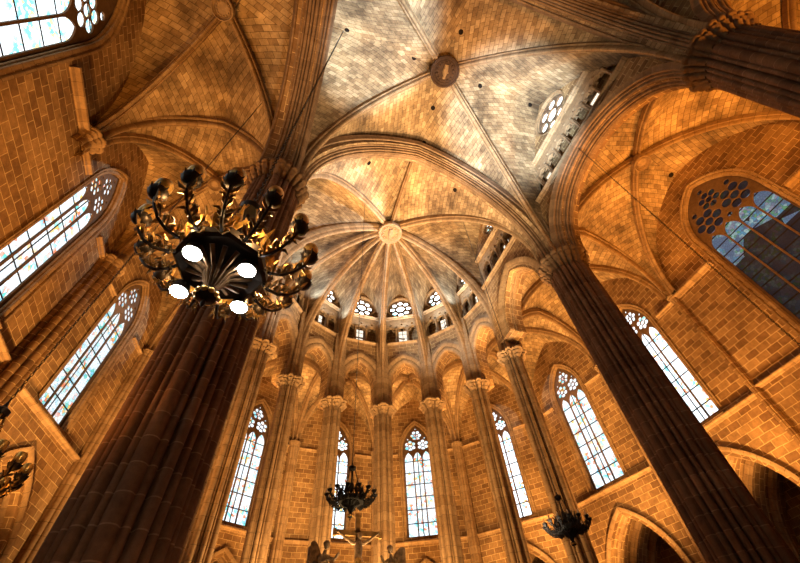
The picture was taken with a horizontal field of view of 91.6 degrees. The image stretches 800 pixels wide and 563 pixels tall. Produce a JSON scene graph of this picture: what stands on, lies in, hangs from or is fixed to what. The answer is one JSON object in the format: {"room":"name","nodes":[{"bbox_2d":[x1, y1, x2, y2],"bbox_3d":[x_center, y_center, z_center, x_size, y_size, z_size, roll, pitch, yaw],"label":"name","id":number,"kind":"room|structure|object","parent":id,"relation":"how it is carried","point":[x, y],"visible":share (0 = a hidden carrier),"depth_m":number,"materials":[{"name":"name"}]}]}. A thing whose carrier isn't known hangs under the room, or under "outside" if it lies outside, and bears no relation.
{"room":"church","nodes":[
{"label":"church","id":0,"kind":"room"},
{"bbox_2d":[0,439,9,459],"label":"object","id":1,"kind":"object","parent":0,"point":[4,443],"depth_m":4.44,"materials":[{"name":"brown metal"}]},
{"bbox_2d":[0,252,134,431],"bbox_3d":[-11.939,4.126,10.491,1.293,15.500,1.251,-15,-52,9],"label":"shaft","id":2,"kind":"object","parent":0,"point":[39,342],"visible":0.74,"depth_m":13.26,"materials":[{"name":"stone"}]},
{"bbox_2d":[0,0,145,187],"bbox_3d":[-9.386,-5.276,6.737,0.750,21.200,9.040,13,-53,-14],"label":"wall","id":3,"kind":"structure","parent":0,"point":[38,117],"depth_m":11.54,"materials":[{"name":"stone"}]},
{"bbox_2d":[0,0,130,82],"bbox_3d":[-9.282,-6.406,8.622,0.480,13.258,3.580,13,-53,-14],"label":"window","id":4,"kind":"structure","parent":3,"relation":"in","point":[32,32],"depth_m":11.06,"materials":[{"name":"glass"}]},
{"bbox_2d":[69,64,89,140],"bbox_3d":[-10.249,-5.662,12.503,0.281,0.336,2.350,13,-53,-14],"label":"trim","id":5,"kind":"structure","parent":3,"relation":"attached to","point":[76,76],"depth_m":12.29,"materials":[{"name":"stone"}]},
{"bbox_2d":[71,125,106,155],"bbox_3d":[-10.662,-4.644,12.986,1.101,0.850,1.101,-5,-51,0],"label":"capital","id":6,"kind":"object","parent":3,"relation":"attached to","point":[94,136],"visible":0.62,"depth_m":13.04,"materials":[{"name":"stone"}]},
{"bbox_2d":[0,142,148,363],"bbox_3d":[-11.671,0.177,10.990,0.860,21.200,5.525,13,-53,-14],"label":"wall","id":7,"kind":"structure","parent":0,"point":[27,197],"depth_m":12.93,"materials":[{"name":"stone"}]},
{"bbox_2d":[0,333,11,362],"bbox_3d":[-11.276,0.684,10.540,0.218,0.246,5.505,13,-53,-14],"label":"trim","id":8,"kind":"structure","parent":7,"relation":"attached to","point":[4,354],"depth_m":11.62,"materials":[{"name":"stone"}]},
{"bbox_2d":[0,168,128,328],"bbox_3d":[-11.552,-1.973,13.535,0.480,7.963,2.420,13,-53,-14],"label":"window","id":9,"kind":"structure","parent":7,"relation":"in","point":[26,255],"depth_m":13.23,"materials":[{"name":"glass"}]},
{"bbox_2d":[81,141,92,174],"bbox_3d":[-10.863,-4.298,13.497,0.197,0.280,1.240,13,-53,-14],"label":"trim","id":10,"kind":"structure","parent":7,"relation":"attached to","point":[86,157],"depth_m":13.56,"materials":[{"name":"stone"}]},
{"bbox_2d":[96,234,105,261],"bbox_3d":[-12.182,-1.225,15.891,0.197,0.280,1.545,13,-53,-14],"label":"trim","id":11,"kind":"structure","parent":7,"relation":"attached to","point":[100,242],"depth_m":15.67,"materials":[{"name":"stone"}]},
{"bbox_2d":[0,253,162,562],"bbox_3d":[-12.908,4.526,14.418,0.860,21.200,5.830,4,-52,-6],"label":"wall","id":12,"kind":"structure","parent":0,"point":[21,510],"depth_m":14.00,"materials":[{"name":"stone"}]},
{"bbox_2d":[0,451,33,498],"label":"chandelier","id":13,"kind":"object","parent":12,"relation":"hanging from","point":[21,476],"depth_m":4.65,"materials":[{"name":"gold metal"}]},
{"bbox_2d":[19,387,79,461],"bbox_3d":[-12.493,5.055,13.833,0.218,0.246,5.790,4,-52,-6],"label":"trim","id":14,"kind":"structure","parent":12,"relation":"attached to","point":[24,394],"depth_m":13.76,"materials":[{"name":"stone"}]},
{"bbox_2d":[13,348,153,562],"bbox_3d":[-12.620,8.560,14.022,0.792,15.500,0.792,13,-53,-14],"label":"shaft","id":15,"kind":"object","parent":12,"relation":"attached to","point":[27,553],"visible":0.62,"depth_m":15.21,"materials":[{"name":"stone"}]},
{"bbox_2d":[36,280,149,439],"bbox_3d":[-12.822,2.569,16.891,0.480,8.011,2.540,4,-52,-6],"label":"window","id":16,"kind":"structure","parent":12,"relation":"in","point":[60,397],"depth_m":16.49,"materials":[{"name":"glass"}]},
{"bbox_2d":[90,0,293,257],"bbox_3d":[-7.309,-7.089,15.088,6.446,5.269,14.721,13,-53,-14],"label":"ceiling","id":17,"kind":"structure","parent":0,"point":[224,59],"depth_m":16.11,"materials":[{"name":"stone"}]},
{"bbox_2d":[119,229,182,260],"bbox_3d":[-9.767,-1.327,18.782,5.999,3.830,0.360,14,-53,-14],"label":"arch","id":18,"kind":"object","parent":17,"relation":"attached to","point":[130,250],"visible":0.12,"depth_m":17.49,"materials":[{"name":"stone"}]},
{"bbox_2d":[102,116,263,155],"bbox_3d":[-7.855,-6.001,16.275,6.640,5.203,0.420,13,-53,-14],"label":"arch","id":19,"kind":"object","parent":17,"relation":"attached to","point":[189,121],"visible":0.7,"depth_m":16.68,"materials":[{"name":"stone"}]},
{"bbox_2d":[211,377,291,562],"bbox_3d":[-9.209,12.704,21.238,5.830,21.200,0.860,37,-62,-28],"label":"wall","id":20,"kind":"structure","parent":0,"point":[229,545],"depth_m":20.55,"materials":[{"name":"stone"}]},
{"bbox_2d":[220,524,273,541],"bbox_3d":[-8.903,12.992,20.452,5.790,0.246,0.218,37,-62,-28],"label":"trim","id":21,"kind":"structure","parent":20,"relation":"attached to","point":[223,527],"depth_m":20.51,"materials":[{"name":"stone"}]},
{"bbox_2d":[222,398,272,530],"bbox_3d":[-9.192,10.594,23.584,2.540,8.011,0.480,37,-62,-28],"label":"window","id":22,"kind":"structure","parent":20,"relation":"in","point":[238,509],"depth_m":23.43,"materials":[{"name":"glass"}]},
{"bbox_2d":[255,276,279,338],"bbox_3d":[-7.267,0.564,20.480,1.050,5.250,3.320,4,-52,-6],"label":"wall","id":23,"kind":"structure","parent":0,"point":[264,320],"depth_m":20.16,"materials":[{"name":"stone"}]},
{"bbox_2d":[271,304,300,386],"bbox_3d":[-6.938,2.931,22.408,1.050,5.250,3.320,-17,-52,10],"label":"wall","id":24,"kind":"structure","parent":0,"point":[289,320],"depth_m":22.90,"materials":[{"name":"stone"}]},
{"bbox_2d":[259,0,337,179],"bbox_3d":[-3.472,-8.382,13.982,1.540,4.510,9.040,13,-53,-14],"label":"arch","id":25,"kind":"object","parent":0,"point":[312,24],"depth_m":15.33,"materials":[{"name":"stone"}]},
{"bbox_2d":[293,289,304,308],"bbox_3d":[-7.213,0.560,25.399,0.900,3.200,3.441,-17,-52,10],"label":"wall","id":26,"kind":"structure","parent":0,"point":[300,298],"depth_m":26.18,"materials":[{"name":"stone"}]},
{"bbox_2d":[291,323,335,409],"bbox_3d":[-5.304,4.904,24.099,3.320,5.250,1.050,37,-62,-28],"label":"wall","id":27,"kind":"structure","parent":0,"point":[320,343],"depth_m":24.64,"materials":[{"name":"stone"}]},
{"bbox_2d":[281,403,371,562],"bbox_3d":[-4.295,14.925,23.334,5.830,21.200,0.860,13,-53,-14],"label":"wall","id":28,"kind":"structure","parent":0,"point":[301,497],"depth_m":24.76,"materials":[{"name":"stone"}]},
{"bbox_2d":[268,440,300,562],"bbox_3d":[-6.699,15.709,20.152,0.792,15.500,0.792,13,-53,-14],"label":"shaft","id":29,"kind":"object","parent":28,"relation":"attached to","point":[275,556],"visible":0.96,"depth_m":22.96,"materials":[{"name":"stone"}]},
{"bbox_2d":[294,372,319,439],"bbox_3d":[-5.691,7.683,26.297,0.360,3.830,5.999,24,-57,-21],"label":"arch","id":30,"kind":"object","parent":28,"relation":"attached to","point":[316,377],"visible":0.43,"depth_m":27.46,"materials":[{"name":"stone"}]},
{"bbox_2d":[284,539,370,548],"bbox_3d":[-4.135,15.148,22.486,5.790,0.246,0.218,13,-53,-14],"label":"trim","id":31,"kind":"structure","parent":28,"relation":"attached to","point":[286,541],"depth_m":22.48,"materials":[{"name":"stone"}]},
{"bbox_2d":[307,421,353,542],"bbox_3d":[-4.370,12.774,25.640,2.540,8.011,0.480,13,-53,-14],"label":"window","id":32,"kind":"structure","parent":28,"relation":"in","point":[340,520],"depth_m":26.12,"materials":[{"name":"glass"}]},
{"bbox_2d":[371,450,373,562],"bbox_3d":[-1.299,16.973,21.506,0.792,15.500,0.792,13,-53,-14],"label":"shaft","id":33,"kind":"object","parent":28,"relation":"attached to","point":[372,452],"visible":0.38,"depth_m":24.40,"materials":[{"name":"stone"}]},
{"bbox_2d":[314,303,338,332],"bbox_3d":[-5.556,2.561,27.114,3.441,3.200,0.899,37,-62,-28],"label":"wall","id":34,"kind":"structure","parent":0,"point":[327,316],"depth_m":27.63,"materials":[{"name":"stone"}]},
{"bbox_2d":[109,239,594,450],"bbox_3d":[-3.098,4.349,23.884,25.387,4.604,15.937,23,-56,-21],"label":"ceiling","id":35,"kind":"structure","parent":0,"point":[540,331],"depth_m":27.59,"materials":[{"name":"stone"}]},
{"bbox_2d":[335,341,375,418],"bbox_3d":[-2.697,6.083,25.212,3.320,5.250,1.050,13,-53,-14],"label":"wall","id":36,"kind":"structure","parent":0,"point":[366,356],"depth_m":25.73,"materials":[{"name":"stone"}]},
{"bbox_2d":[347,337,375,345],"bbox_3d":[-2.691,4.169,26.975,3.001,0.291,0.260,13,-53,-14],"label":"trim","id":37,"kind":"structure","parent":36,"relation":"attached to","point":[348,338],"depth_m":26.92,"materials":[{"name":"stone"}]},
{"bbox_2d":[348,316,377,342],"bbox_3d":[-2.913,3.759,28.243,3.441,3.200,0.895,13,-53,-14],"label":"wall","id":38,"kind":"structure","parent":0,"point":[368,329],"depth_m":28.55,"materials":[{"name":"stone"}]},
{"bbox_2d":[354,293,377,320],"bbox_3d":[-3.038,1.777,30.592,3.001,3.550,0.600,13,-53,-14],"label":"wall","id":39,"kind":"structure","parent":0,"point":[374,314],"depth_m":29.81,"materials":[{"name":"stone"}]},
{"bbox_2d":[355,296,375,314],"bbox_3d":[-2.938,1.969,30.014,2.180,2.180,0.350,13,-53,-14],"label":"window","id":40,"kind":"structure","parent":39,"relation":"in","point":[366,307],"depth_m":30.29,"materials":[{"name":"glass"}]},
{"bbox_2d":[253,158,540,404],"bbox_3d":[-0.867,-0.432,23.996,14.182,11.250,12.605,13,-53,-14],"label":"ceiling","id":41,"kind":"structure","parent":0,"point":[415,240],"depth_m":25.35,"materials":[{"name":"stone"}]},
{"bbox_2d":[324,206,377,520],"bbox_3d":[-1.736,0.732,17.020,1.472,17.645,1.438,6,-52,-9],"label":"chandelier","id":42,"kind":"object","parent":41,"relation":"hanging from","point":[348,501],"visible":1,"depth_m":10.46,"materials":[{"name":"black metal"}]},
{"bbox_2d":[463,222,591,548],"bbox_3d":[4.519,1.476,18.654,1.472,19.549,1.438,20,-55,-19],"label":"chandelier","id":43,"kind":"object","parent":41,"relation":"hanging from","point":[571,529],"visible":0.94,"depth_m":11.37,"materials":[{"name":"black metal"}]},
{"bbox_2d":[386,294,412,320],"bbox_3d":[0.024,1.923,30.901,3.001,3.550,0.600,-7,-51,2],"label":"wall","id":44,"kind":"structure","parent":0,"point":[399,295],"depth_m":29.92,"materials":[{"name":"stone"}]},
{"bbox_2d":[387,298,411,315],"bbox_3d":[0.024,2.111,30.312,2.180,2.180,0.350,-7,-51,2],"label":"window","id":45,"kind":"structure","parent":44,"relation":"in","point":[398,306],"depth_m":30.53,"materials":[{"name":"glass"}]},
{"bbox_2d":[386,314,413,320],"bbox_3d":[0.055,2.682,29.313,3.001,0.246,0.218,-7,-51,2],"label":"trim","id":46,"kind":"structure","parent":44,"relation":"attached to","point":[410,315],"depth_m":29.26,"materials":[{"name":"stone"}]},
{"bbox_2d":[386,318,417,342],"bbox_3d":[0.182,3.905,28.553,3.441,3.200,0.899,-7,-51,2],"label":"wall","id":47,"kind":"structure","parent":0,"point":[402,329],"depth_m":28.83,"materials":[{"name":"stone"}]},
{"bbox_2d":[383,343,429,418],"bbox_3d":[0.355,6.229,25.519,3.320,5.250,1.050,-7,-51,2],"label":"wall","id":48,"kind":"structure","parent":0,"point":[401,358],"depth_m":26.04,"materials":[{"name":"stone"}]},
{"bbox_2d":[388,339,417,345],"bbox_3d":[0.179,4.306,27.264,3.001,0.291,0.260,-7,-51,2],"label":"trim","id":49,"kind":"structure","parent":48,"relation":"attached to","point":[408,341],"depth_m":27.19,"materials":[{"name":"stone"}]},
{"bbox_2d":[302,135,550,260],"bbox_3d":[1.165,-5.565,20.687,13.000,10.760,1.290,13,-53,-14],"label":"arch","id":50,"kind":"object","parent":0,"point":[341,148],"visible":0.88,"depth_m":21.35,"materials":[{"name":"stone"}]},
{"bbox_2d":[391,399,470,562],"bbox_3d":[1.454,15.200,23.912,5.830,21.200,0.860,-7,-51,2],"label":"wall","id":51,"kind":"structure","parent":0,"point":[409,412],"depth_m":25.07,"materials":[{"name":"stone"}]},
{"bbox_2d":[399,420,437,541],"bbox_3d":[1.272,13.044,26.208,2.540,8.011,0.480,-7,-51,2],"label":"window","id":52,"kind":"structure","parent":51,"relation":"in","point":[419,518],"depth_m":25.88,"materials":[{"name":"glass"}]},
{"bbox_2d":[396,536,467,546],"bbox_3d":[1.445,15.414,23.047,5.790,0.246,0.218,-7,-51,2],"label":"trim","id":53,"kind":"structure","parent":51,"relation":"attached to","point":[400,544],"depth_m":23.00,"materials":[{"name":"stone"}]},
{"bbox_2d":[424,286,443,314],"bbox_3d":[2.911,1.002,30.338,3.001,3.550,0.600,-29,-55,18],"label":"wall","id":54,"kind":"structure","parent":0,"point":[426,307],"depth_m":29.55,"materials":[{"name":"stone"}]},
{"bbox_2d":[424,288,441,306],"bbox_3d":[2.815,1.220,29.768,2.021,2.021,0.350,-29,-55,18],"label":"window","id":55,"kind":"structure","parent":54,"relation":"in","point":[432,298],"depth_m":30.05,"materials":[{"name":"glass"}]},
{"bbox_2d":[424,306,452,335],"bbox_3d":[3.098,2.974,27.984,3.441,3.200,0.900,-29,-55,18],"label":"wall","id":56,"kind":"structure","parent":0,"point":[438,319],"depth_m":28.33,"materials":[{"name":"stone"}]},
{"bbox_2d":[442,379,457,440],"bbox_3d":[2.909,8.093,27.162,0.360,3.830,5.999,-18,-52,11],"label":"arch","id":57,"kind":"object","parent":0,"point":[448,406],"visible":0.25,"depth_m":28.36,"materials":[{"name":"stone"}]},
{"bbox_2d":[429,328,478,410],"bbox_3d":[3.230,5.311,24.958,3.320,5.250,1.050,-29,-55,18],"label":"wall","id":58,"kind":"structure","parent":0,"point":[445,346],"depth_m":25.48,"materials":[{"name":"stone"}]},
{"bbox_2d":[428,325,454,338],"bbox_3d":[2.884,3.443,26.736,3.001,0.291,0.260,-29,-55,18],"label":"trim","id":59,"kind":"structure","parent":58,"relation":"attached to","point":[451,326],"depth_m":26.68,"materials":[{"name":"stone"}]},
{"bbox_2d":[451,441,482,562],"bbox_3d":[4.357,16.237,21.264,0.792,15.500,0.792,13,-53,-14],"label":"shaft","id":60,"kind":"object","parent":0,"point":[473,542],"visible":0.99,"depth_m":23.96,"materials":[{"name":"stone"}]},
{"bbox_2d":[459,287,478,316],"bbox_3d":[5.244,1.155,26.652,0.898,3.200,3.441,23,-56,-21],"label":"wall","id":61,"kind":"structure","parent":0,"point":[468,299],"depth_m":27.27,"materials":[{"name":"stone"}]},
{"bbox_2d":[465,304,514,390],"bbox_3d":[5.347,3.517,23.643,1.050,5.250,3.320,23,-56,-21],"label":"wall","id":62,"kind":"structure","parent":0,"point":[478,325],"depth_m":24.18,"materials":[{"name":"stone"}]},
{"bbox_2d":[300,0,686,250],"bbox_3d":[2.628,-8.766,17.839,13.000,10.201,9.040,13,-53,-14],"label":"ceiling","id":63,"kind":"structure","parent":0,"point":[466,80],"depth_m":20.58,"materials":[{"name":"stone"}]},
{"bbox_2d":[130,30,343,321],"bbox_3d":[-2.460,-6.479,12.132,2.060,21.470,2.013,3,-51,-6],"label":"chandelier","id":64,"kind":"object","parent":63,"relation":"hanging from","point":[221,266],"visible":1,"depth_m":4.16,"materials":[{"name":"black metal"}]},
{"bbox_2d":[479,229,511,281],"bbox_3d":[6.465,-2.152,24.063,0.900,3.200,5.428,13,-53,-14],"label":"wall","id":65,"kind":"structure","parent":0,"point":[501,238],"depth_m":24.92,"materials":[{"name":"stone"}]},
{"bbox_2d":[459,383,568,562],"bbox_3d":[6.873,13.471,22.856,5.830,21.200,0.860,-29,-55,18],"label":"wall","id":66,"kind":"structure","parent":0,"point":[540,544],"depth_m":23.71,"materials":[{"name":"stone"}]},
{"bbox_2d":[478,403,535,527],"bbox_3d":[6.589,11.346,25.172,2.400,8.013,0.480,-29,-55,18],"label":"window","id":67,"kind":"structure","parent":66,"relation":"in","point":[523,501],"depth_m":24.53,"materials":[{"name":"glass"}]},
{"bbox_2d":[477,513,553,537],"bbox_3d":[6.704,13.736,22.022,5.790,0.246,0.218,-29,-55,18],"label":"trim","id":68,"kind":"structure","parent":66,"relation":"attached to","point":[540,518],"depth_m":21.82,"materials":[{"name":"stone"}]},
{"bbox_2d":[484,239,560,343],"bbox_3d":[6.646,0.017,21.380,1.170,4.510,5.628,13,-53,-14],"label":"wall","id":69,"kind":"structure","parent":0,"point":[504,290],"depth_m":21.75,"materials":[{"name":"stone"}]},
{"bbox_2d":[481,236,515,290],"bbox_3d":[6.053,-1.476,22.969,0.260,0.291,5.628,13,-53,-14],"label":"trim","id":70,"kind":"structure","parent":69,"relation":"attached to","point":[511,241],"depth_m":23.16,"materials":[{"name":"stone"}]},
{"bbox_2d":[477,65,616,261],"bbox_3d":[7.866,-6.396,22.819,0.920,6.450,14.319,13,-53,-14],"label":"wall","id":71,"kind":"structure","parent":0,"point":[596,80],"depth_m":20.13,"materials":[{"name":"stone"}]},
{"bbox_2d":[475,228,496,263],"bbox_3d":[5.946,-3.112,25.009,0.218,0.246,5.628,13,-53,-14],"label":"trim","id":72,"kind":"structure","parent":71,"relation":"attached to","point":[494,230],"depth_m":25.50,"materials":[{"name":"stone"}]},
{"bbox_2d":[481,224,493,235],"bbox_3d":[6.058,-3.878,26.054,0.350,1.840,1.840,13,-53,-14],"label":"window","id":73,"kind":"structure","parent":71,"relation":"in","point":[486,230],"depth_m":26.48,"materials":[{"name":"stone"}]},
{"bbox_2d":[522,308,595,363],"bbox_3d":[8.873,3.037,23.457,5.999,3.830,0.360,12,-53,-13],"label":"arch","id":74,"kind":"object","parent":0,"point":[527,313],"visible":0.52,"depth_m":24.31,"materials":[{"name":"stone"}]},
{"bbox_2d":[535,74,587,164],"bbox_3d":[8.698,-9.552,22.192,0.600,3.550,9.040,13,-53,-14],"label":"wall","id":75,"kind":"structure","parent":0,"point":[566,90],"depth_m":20.96,"materials":[{"name":"stone"}]},
{"bbox_2d":[535,90,563,136],"bbox_3d":[8.501,-9.398,21.886,0.350,2.540,2.540,13,-53,-14],"label":"window","id":76,"kind":"structure","parent":75,"relation":"in","point":[552,106],"depth_m":22.23,"materials":[{"name":"glass"}]},
{"bbox_2d":[531,71,587,165],"bbox_3d":[8.394,-8.569,20.764,0.218,0.246,9.040,13,-53,-14],"label":"trim","id":77,"kind":"structure","parent":75,"relation":"attached to","point":[580,80],"depth_m":20.55,"materials":[{"name":"stone"}]},
{"bbox_2d":[509,0,700,55],"bbox_3d":[4.065,-12.318,15.425,13.000,10.760,1.290,13,-53,-14],"label":"arch","id":78,"kind":"object","parent":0,"point":[613,20],"visible":0.85,"depth_m":15.66,"materials":[{"name":"stone"}]},
{"bbox_2d":[533,342,702,562],"bbox_3d":[10.861,10.089,20.379,0.860,21.200,5.830,23,-56,-21],"label":"wall","id":79,"kind":"structure","parent":0,"point":[643,500],"depth_m":19.56,"materials":[{"name":"stone"}]},
{"bbox_2d":[548,364,626,496],"bbox_3d":[10.503,8.029,22.741,0.480,8.011,2.540,23,-56,-21],"label":"window","id":80,"kind":"structure","parent":79,"relation":"in","point":[598,461],"depth_m":22.37,"materials":[{"name":"glass"}]},
{"bbox_2d":[577,466,651,507],"bbox_3d":[10.574,10.455,19.618,0.218,0.246,5.790,23,-56,-21],"label":"trim","id":81,"kind":"structure","parent":79,"relation":"attached to","point":[642,472],"depth_m":19.36,"materials":[{"name":"stone"}]},
{"bbox_2d":[579,228,666,292],"bbox_3d":[10.447,-1.717,20.866,6.640,5.203,0.420,13,-53,-14],"label":"arch","id":82,"kind":"object","parent":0,"point":[584,233],"visible":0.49,"depth_m":21.54,"materials":[{"name":"stone"}]},
{"bbox_2d":[540,0,736,264],"bbox_3d":[10.464,-8.836,14.482,1.540,4.510,18.080,13,-53,-14],"label":"arch","id":83,"kind":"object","parent":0,"point":[641,80],"depth_m":17.11,"materials":[{"name":"stone"}]},
{"bbox_2d":[535,56,627,203],"bbox_3d":[8.501,-6.933,18.723,0.260,0.291,9.040,13,-53,-14],"label":"trim","id":84,"kind":"structure","parent":83,"relation":"attached to","point":[623,60],"depth_m":17.90,"materials":[{"name":"stone"}]},
{"bbox_2d":[578,148,799,345],"bbox_3d":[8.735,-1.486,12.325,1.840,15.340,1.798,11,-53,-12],"label":"cable","id":85,"kind":"object","parent":83,"relation":"hanging from","point":[766,315],"visible":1,"depth_m":11.03,"materials":[{"name":"black metal"}]},
{"bbox_2d":[594,364,705,562],"bbox_3d":[12.025,9.736,16.501,0.792,15.500,0.792,13,-53,-14],"label":"shaft","id":86,"kind":"object","parent":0,"point":[595,367],"visible":0.25,"depth_m":17.75,"materials":[{"name":"stone"}]},
{"bbox_2d":[624,519,684,562],"bbox_3d":[13.027,14.689,16.441,3.500,9.100,4.400,23,-56,-21],"label":"wall","id":87,"kind":"structure","parent":0,"point":[642,544],"depth_m":19.60,"materials":[{"name":"stone"}]},
{"bbox_2d":[516,0,799,346],"bbox_3d":[12.455,-6.179,17.050,6.446,5.269,23.761,13,-53,-14],"label":"ceiling","id":88,"kind":"structure","parent":0,"point":[644,155],"depth_m":19.94,"materials":[{"name":"stone"}]},
{"bbox_2d":[614,0,707,32],"bbox_3d":[5.529,-15.519,12.574,13.000,10.197,9.040,13,-53,-14],"label":"ceiling","id":89,"kind":"structure","parent":0,"point":[648,6],"depth_m":14.32,"materials":[{"name":"stone"}]},
{"bbox_2d":[601,278,799,486],"bbox_3d":[13.244,6.009,17.238,0.860,21.200,5.525,13,-53,-14],"label":"wall","id":90,"kind":"structure","parent":0,"point":[752,433],"depth_m":16.00,"materials":[{"name":"stone"}]},
{"bbox_2d":[655,302,673,318],"bbox_3d":[13.355,1.371,19.570,0.197,0.280,1.240,13,-53,-14],"label":"trim","id":91,"kind":"structure","parent":90,"relation":"attached to","point":[669,305],"depth_m":19.57,"materials":[{"name":"stone"}]},
{"bbox_2d":[617,304,723,426],"bbox_3d":[12.915,3.831,19.573,0.480,7.813,2.340,13,-53,-14],"label":"window","id":92,"kind":"structure","parent":90,"relation":"in","point":[688,386],"depth_m":18.83,"materials":[{"name":"glass"}]},
{"bbox_2d":[704,392,756,431],"bbox_3d":[12.922,6.348,16.608,0.218,0.246,5.505,13,-53,-14],"label":"trim","id":93,"kind":"structure","parent":90,"relation":"attached to","point":[751,397],"depth_m":15.70,"materials":[{"name":"stone"}]},
{"bbox_2d":[656,120,799,431],"bbox_3d":[15.633,0.580,13.012,0.750,21.200,9.040,13,-53,-14],"label":"wall","id":94,"kind":"structure","parent":0,"point":[771,151],"depth_m":16.76,"materials":[{"name":"stone"}]},
{"bbox_2d":[672,261,713,298],"bbox_3d":[13.889,-0.012,18.557,0.281,0.336,2.350,13,-53,-14],"label":"trim","id":95,"kind":"structure","parent":94,"relation":"attached to","point":[705,267],"depth_m":18.43,"materials":[{"name":"stone"}]},
{"bbox_2d":[666,293,799,445],"bbox_3d":[13.926,5.636,13.348,0.517,15.550,0.517,33,-60,-26],"label":"shaft","id":96,"kind":"object","parent":94,"relation":"attached to","point":[786,424],"visible":0.97,"depth_m":15.68,"materials":[{"name":"stone"}]},
{"bbox_2d":[679,168,799,336],"bbox_3d":[15.175,-0.726,14.814,0.480,13.405,3.740,13,-53,-14],"label":"window","id":97,"kind":"structure","parent":94,"relation":"in","point":[750,226],"depth_m":16.79,"materials":[{"name":"glass"}]},
{"bbox_2d":[754,354,799,388],"bbox_3d":[14.182,3.291,14.479,0.197,0.224,2.350,13,-53,-14],"label":"trim","id":98,"kind":"structure","parent":94,"relation":"attached to","point":[795,360],"depth_m":14.49,"materials":[{"name":"stone"}]},
{"bbox_2d":[784,169,799,188],"bbox_3d":[15.965,-4.846,14.790,0.281,0.336,2.790,13,-53,-14],"label":"trim","id":99,"kind":"structure","parent":94,"relation":"attached to","point":[795,178],"depth_m":15.38,"materials":[{"name":"stone"}]},
{"bbox_2d":[736,459,799,561],"bbox_3d":[15.647,10.115,13.014,3.500,9.250,4.200,13,-53,-14],"label":"wall","id":100,"kind":"structure","parent":0,"point":[776,495],"depth_m":16.26,"materials":[{"name":"stone"}]},
{"bbox_3d":[-5.655,0.594,29.476,2.960,3.550,1.857,13,-53,-14],"label":"wall","id":101,"kind":"structure","parent":0,"visible":0},
{"bbox_2d":[326,287,338,303],"bbox_3d":[-5.469,0.825,28.935,2.180,2.180,0.350,37,-62,-28],"label":"window","id":102,"kind":"structure","parent":101,"relation":"in","point":[332,297],"depth_m":29.34,"materials":[{"name":"glass"}]},
{"label":"floor","id":103,"kind":"structure","parent":0,"visible":0},
{"bbox_2d":[31,157,308,562],"bbox_3d":[-4.343,1.301,8.841,2.325,15.740,2.325,-21,-53,13],"label":"pier","id":104,"kind":"object","parent":103,"relation":"on","point":[136,499],"visible":0.8,"depth_m":6.33,"materials":[{"name":"stone"}]},
{"bbox_2d":[178,298,271,562],"bbox_3d":[-6.282,5.703,11.792,1.583,15.000,1.583,-7,-51,2],"label":"column","id":105,"kind":"structure","parent":103,"relation":"on","point":[230,408],"depth_m":12.25,"materials":[{"name":"stone"}]},
{"bbox_2d":[181,337,276,562],"bbox_3d":[-6.639,8.033,13.648,1.642,15.000,1.642,13,-53,-14],"label":"column","id":106,"kind":"structure","parent":103,"relation":"on","point":[200,547],"depth_m":14.67,"materials":[{"name":"stone"}]},
{"bbox_2d":[240,373,304,562],"bbox_3d":[-5.655,10.210,15.463,1.583,15.000,1.583,-6,-51,1],"label":"column","id":107,"kind":"structure","parent":103,"relation":"on","point":[258,534],"depth_m":17.12,"materials":[{"name":"stone"}]},
{"bbox_2d":[307,540,339,562],"bbox_3d":[-2.111,8.931,9.908,0.849,4.080,0.690,13,-53,-14],"label":"angel statue","id":108,"kind":"object","parent":103,"relation":"on","point":[314,555],"visible":1,"depth_m":11.13,"materials":[{"name":"brown stone"}]},
{"bbox_2d":[306,395,346,562],"bbox_3d":[-3.527,11.791,16.870,1.583,15.000,1.583,2,-51,-5],"label":"column","id":109,"kind":"structure","parent":103,"relation":"on","point":[322,512],"depth_m":19.32,"materials":[{"name":"stone"}]},
{"bbox_2d":[332,514,381,562],"bbox_3d":[-1.206,9.764,10.102,1.580,6.790,0.800,13,-53,-14],"label":"crucifix","id":110,"kind":"object","parent":103,"relation":"on","point":[356,533],"visible":1,"depth_m":12.15,"materials":[{"name":"brown wood"}]},
{"bbox_2d":[368,402,396,562],"bbox_3d":[-0.689,12.456,17.582,1.583,15.000,1.583,25,-57,-22],"label":"column","id":111,"kind":"structure","parent":103,"relation":"on","point":[384,512],"depth_m":19.86,"materials":[{"name":"stone"}]},
{"bbox_2d":[380,545,405,562],"bbox_3d":[-0.185,9.579,10.653,0.849,4.080,0.690,13,-53,-14],"label":"angel statue","id":112,"kind":"object","parent":103,"relation":"on","point":[399,556],"visible":1,"depth_m":12.00,"materials":[{"name":"brown stone"}]},
{"bbox_2d":[418,397,463,562],"bbox_3d":[2.284,12.069,17.455,1.583,15.000,1.583,34,-61,-27],"label":"column","id":113,"kind":"structure","parent":103,"relation":"on","point":[450,546],"depth_m":19.37,"materials":[{"name":"stone"}]},
{"bbox_2d":[463,377,531,562],"bbox_3d":[4.789,10.708,16.514,1.642,15.000,1.642,13,-53,-14],"label":"column","id":114,"kind":"structure","parent":103,"relation":"on","point":[515,544],"depth_m":18.04,"materials":[{"name":"stone"}]},
{"bbox_2d":[497,345,598,562],"bbox_3d":[6.315,8.651,14.951,1.583,15.000,1.583,37,-62,-28],"label":"column","id":115,"kind":"structure","parent":103,"relation":"on","point":[584,552],"depth_m":16.41,"materials":[{"name":"stone"}]},
{"bbox_2d":[538,244,799,562],"bbox_3d":[7.953,4.179,11.925,2.325,15.740,2.325,-21,-53,13],"label":"pier","id":116,"kind":"object","parent":103,"relation":"on","point":[726,523],"visible":1,"depth_m":10.99,"materials":[{"name":"stone"}]},
{"bbox_2d":[681,10,799,117],"bbox_3d":[10.854,-2.575,6.662,2.325,15.740,2.325,-21,-53,13],"label":"pier","id":117,"kind":"object","parent":103,"relation":"on","point":[756,62],"visible":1,"depth_m":11.18,"materials":[{"name":"stone"}]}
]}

